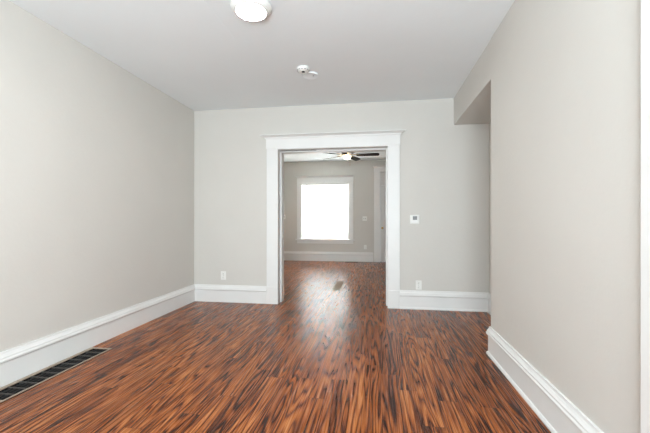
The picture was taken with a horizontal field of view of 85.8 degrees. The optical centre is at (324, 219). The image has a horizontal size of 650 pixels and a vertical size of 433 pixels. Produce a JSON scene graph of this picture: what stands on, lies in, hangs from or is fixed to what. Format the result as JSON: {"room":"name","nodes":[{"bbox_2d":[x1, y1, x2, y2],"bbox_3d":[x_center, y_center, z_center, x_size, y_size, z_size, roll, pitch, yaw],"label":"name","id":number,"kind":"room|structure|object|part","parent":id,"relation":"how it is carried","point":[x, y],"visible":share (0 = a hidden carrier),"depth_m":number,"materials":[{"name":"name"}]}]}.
{"room":"empty living room","nodes":[
{"label":"empty living room","id":0,"kind":"room"},
{"bbox_2d":[0,0,193,351],"bbox_3d":[-2.408,-0.200,1.687,0.120,2.700,6.670,0,0,8],"label":"wall","id":1,"kind":"structure","parent":0,"point":[97,161],"depth_m":3.07,"materials":[{"name":"beige paint"}]},
{"bbox_2d":[0,284,266,387],"bbox_3d":[-1.811,1.031,1.659,1.070,0.238,6.550,0,0,8],"label":"baseboard","id":2,"kind":"structure","parent":1,"relation":"attached to","point":[16,363],"depth_m":3.31,"materials":[{"name":"white paint"}]},
{"bbox_2d":[9,0,514,161],"bbox_3d":[-0.070,-1.644,3.953,5.540,0.192,11.840,0,0,8],"label":"ceiling","id":3,"kind":"structure","parent":0,"point":[200,54],"depth_m":3.09,"materials":[{"name":"paint"}]},
{"bbox_2d":[230,0,271,20],"bbox_3d":[-0.536,-1.524,2.541,0.296,0.050,0.296,0,0,8],"label":"ceiling lamp","id":4,"kind":"object","parent":3,"relation":"attached to","point":[250,10],"visible":1,"depth_m":2.50,"materials":[{"name":"white glass"}]},
{"bbox_2d":[236,3,265,20],"bbox_3d":[-0.536,-1.507,2.541,0.214,0.016,0.214,0,0,8],"label":"diffuser","id":5,"kind":"object","parent":4,"relation":"attached to","point":[247,11],"depth_m":2.52,"materials":[{"name":"white glass"}]},
{"bbox_2d":[297,65,309,73],"bbox_3d":[-0.223,-1.526,3.571,0.136,0.047,0.136,0,0,8],"label":"smoke detector","id":6,"kind":"object","parent":3,"relation":"attached to","point":[303,69],"visible":1,"depth_m":3.53,"materials":[{"name":"white plastic"}]},
{"bbox_2d":[303,71,317,78],"bbox_3d":[-0.154,-1.540,3.728,0.168,0.019,0.168,0,0,8],"label":"cover plate","id":7,"kind":"object","parent":3,"relation":"attached to","point":[310,75],"visible":0.95,"depth_m":3.72,"materials":[{"name":"paint"}]},
{"bbox_2d":[326,152,378,160],"bbox_3d":[0.509,-1.381,7.254,1.220,0.516,1.274,0,0,8],"label":"ceiling fan","id":8,"kind":"object","parent":3,"relation":"hanging from","point":[347,155],"visible":0.78,"depth_m":7.21,"materials":[{"name":"brown metal"}]},
{"bbox_3d":[0.648,-1.345,7.646,0.133,0.041,0.468,0,0,26],"label":"fan blade","id":9,"kind":"part","parent":8,"relation":"part of","materials":[{"name":"black wood"}]},
{"bbox_3d":[0.881,-1.345,7.199,0.468,0.041,0.133,0,0,8],"label":"fan blade","id":10,"kind":"part","parent":8,"relation":"part of","materials":[{"name":"black wood"}]},
{"bbox_2d":[0,260,550,432],"bbox_3d":[-0.070,1.200,3.953,5.540,0.100,11.840,0,0,8],"label":"floor","id":11,"kind":"structure","parent":0,"point":[320,359],"depth_m":2.57,"materials":[{"name":"laminate"}]},
{"bbox_2d":[0,347,111,401],"bbox_3d":[-2.068,1.196,2.675,0.202,0.105,0.927,0,0,8],"label":"floor vent","id":12,"kind":"object","parent":11,"relation":"in","point":[25,383],"visible":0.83,"depth_m":2.62,"materials":[{"name":"black metal"}]},
{"bbox_2d":[331,281,344,289],"bbox_3d":[0.239,1.146,6.131,0.160,0.006,0.820,0,0,8],"label":"floor vent","id":13,"kind":"object","parent":11,"relation":"in","point":[338,285],"visible":1,"depth_m":6.11,"materials":[{"name":"brown metal"}]},
{"bbox_2d":[284,160,385,261],"bbox_3d":[0.791,-0.245,9.750,5.540,2.790,0.120,0,0,8],"label":"wall","id":14,"kind":"structure","parent":0,"point":[363,180],"depth_m":9.75,"materials":[{"name":"beige paint"}]},
{"bbox_2d":[295,175,354,243],"bbox_3d":[0.002,-0.287,9.828,1.672,1.895,0.174,0,0,8],"label":"window","id":15,"kind":"structure","parent":14,"relation":"in","point":[348,179],"depth_m":9.78,"materials":[{"name":"white paint"}]},
{"bbox_3d":[-0.728,-0.246,9.903,0.125,1.563,0.022,0,0,8],"label":"casing","id":16,"kind":"part","parent":15,"relation":"part of","materials":[{"name":"white paint"}]},
{"bbox_3d":[-0.005,0.553,9.784,1.671,0.034,0.085,0,0,8],"label":"sill","id":17,"kind":"part","parent":15,"relation":"part of","materials":[{"name":"white paint"}]},
{"bbox_3d":[-0.006,-1.131,9.775,1.672,0.207,0.064,0,0,8],"label":"head casing","id":18,"kind":"part","parent":15,"relation":"part of","materials":[{"name":"white paint"}]},
{"bbox_2d":[303,183,347,238],"bbox_3d":[0.003,-0.247,9.833,1.261,1.557,0.053,0,0,8],"label":"window pane","id":19,"kind":"object","parent":15,"relation":"attached to","point":[325,205],"visible":1,"depth_m":9.84,"materials":[{"name":"white glass"}]},
{"bbox_3d":[0.004,0.522,9.841,1.261,0.018,0.024,0,0,8],"label":"rail","id":20,"kind":"part","parent":19,"relation":"part of","materials":[{"name":"white plastic"}]},
{"bbox_3d":[0.009,0.112,9.878,1.337,0.843,0.024,0,0,8],"label":"sash","id":21,"kind":"part","parent":15,"relation":"part of","materials":[{"name":"white glass"}]},
{"bbox_3d":[0.013,-0.648,9.903,1.337,0.756,0.024,0,0,8],"label":"sash","id":22,"kind":"part","parent":15,"relation":"part of","materials":[{"name":"white glass"}]},
{"bbox_3d":[0.722,-0.246,9.688,0.125,1.563,0.022,0,0,8],"label":"casing","id":23,"kind":"part","parent":15,"relation":"part of","materials":[{"name":"white paint"}]},
{"bbox_2d":[284,251,372,261],"bbox_3d":[-0.612,1.019,7.451,3.200,0.262,4.840,0,0,8],"label":"baseboard","id":24,"kind":"structure","parent":14,"relation":"attached to","point":[288,255],"depth_m":9.77,"materials":[{"name":"white paint"}]},
{"bbox_2d":[373,165,385,261],"bbox_3d":[1.916,-0.166,9.525,1.235,2.632,0.134,0,0,8],"label":"door","id":25,"kind":"structure","parent":14,"relation":"in","point":[379,171],"depth_m":9.58,"materials":[{"name":"white paint"}]},
{"bbox_3d":[1.913,-0.083,9.511,1.150,2.465,0.022,0,0,8],"label":"casing","id":26,"kind":"part","parent":25,"relation":"part of","materials":[{"name":"white paint"}]},
{"bbox_3d":[1.911,-1.399,9.491,1.235,0.167,0.064,0,0,8],"label":"head casing","id":27,"kind":"part","parent":25,"relation":"part of","materials":[{"name":"white paint"}]},
{"bbox_2d":[194,98,488,292],"bbox_3d":[0.056,-0.245,4.799,5.540,2.790,0.210,0,0,8],"label":"wall","id":28,"kind":"structure","parent":0,"point":[444,165],"depth_m":4.57,"materials":[{"name":"beige paint"}]},
{"bbox_2d":[221,271,225,279],"bbox_3d":[-1.425,0.778,4.907,0.075,0.118,0.010,0,0,8],"label":"wall outlet","id":29,"kind":"object","parent":28,"relation":"attached to","point":[223,273],"visible":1,"depth_m":4.90,"materials":[{"name":"white plastic"}]},
{"bbox_2d":[260,129,405,308],"bbox_3d":[0.101,-0.002,4.780,1.937,2.303,0.374,0,0,8],"label":"door frame","id":30,"kind":"structure","parent":28,"relation":"attached to","point":[277,145],"depth_m":4.68,"materials":[{"name":"white paint"}]},
{"bbox_3d":[-0.725,0.088,4.794,0.152,2.123,0.030,0,0,8],"label":"casing","id":31,"kind":"part","parent":30,"relation":"part of","materials":[{"name":"white paint"}]},
{"bbox_3d":[0.080,-1.063,4.641,1.937,0.180,0.094,0,0,8],"label":"head casing","id":32,"kind":"part","parent":30,"relation":"part of","materials":[{"name":"white paint"}]},
{"bbox_3d":[0.898,0.088,4.553,0.146,2.123,0.030,0,0,8],"label":"casing","id":33,"kind":"part","parent":30,"relation":"part of","materials":[{"name":"white paint"}]},
{"bbox_2d":[410,215,418,223],"bbox_3d":[1.158,-0.007,4.514,0.116,0.120,0.028,0,0,8],"label":"thermostat","id":34,"kind":"object","parent":28,"relation":"attached to","point":[414,219],"visible":1,"depth_m":4.50,"materials":[{"name":"white plastic"}]},
{"bbox_2d":[416,280,421,289],"bbox_3d":[1.209,0.840,4.516,0.075,0.118,0.010,0,0,8],"label":"wall outlet","id":35,"kind":"object","parent":28,"relation":"attached to","point":[418,283],"visible":1,"depth_m":4.51,"materials":[{"name":"white plastic"}]},
{"bbox_2d":[454,0,640,432],"bbox_3d":[1.416,-0.200,1.119,0.548,2.700,6.670,0,0,8],"label":"wall","id":36,"kind":"structure","parent":0,"point":[556,86],"depth_m":1.76,"materials":[{"name":"beige paint"}]},
{"bbox_2d":[400,290,603,432],"bbox_3d":[1.277,1.031,2.876,1.099,0.238,3.235,0,0,8],"label":"baseboard","id":37,"kind":"structure","parent":36,"relation":"attached to","point":[558,414],"depth_m":2.37,"materials":[{"name":"white paint"}]},
{"bbox_2d":[641,0,649,432],"bbox_3d":[1.057,0.015,0.662,0.028,2.270,1.220,0,0,8],"label":"door frame","id":38,"kind":"structure","parent":36,"relation":"attached to","point":[645,4],"depth_m":1.24,"materials":[{"name":"white paint"}]}
]}

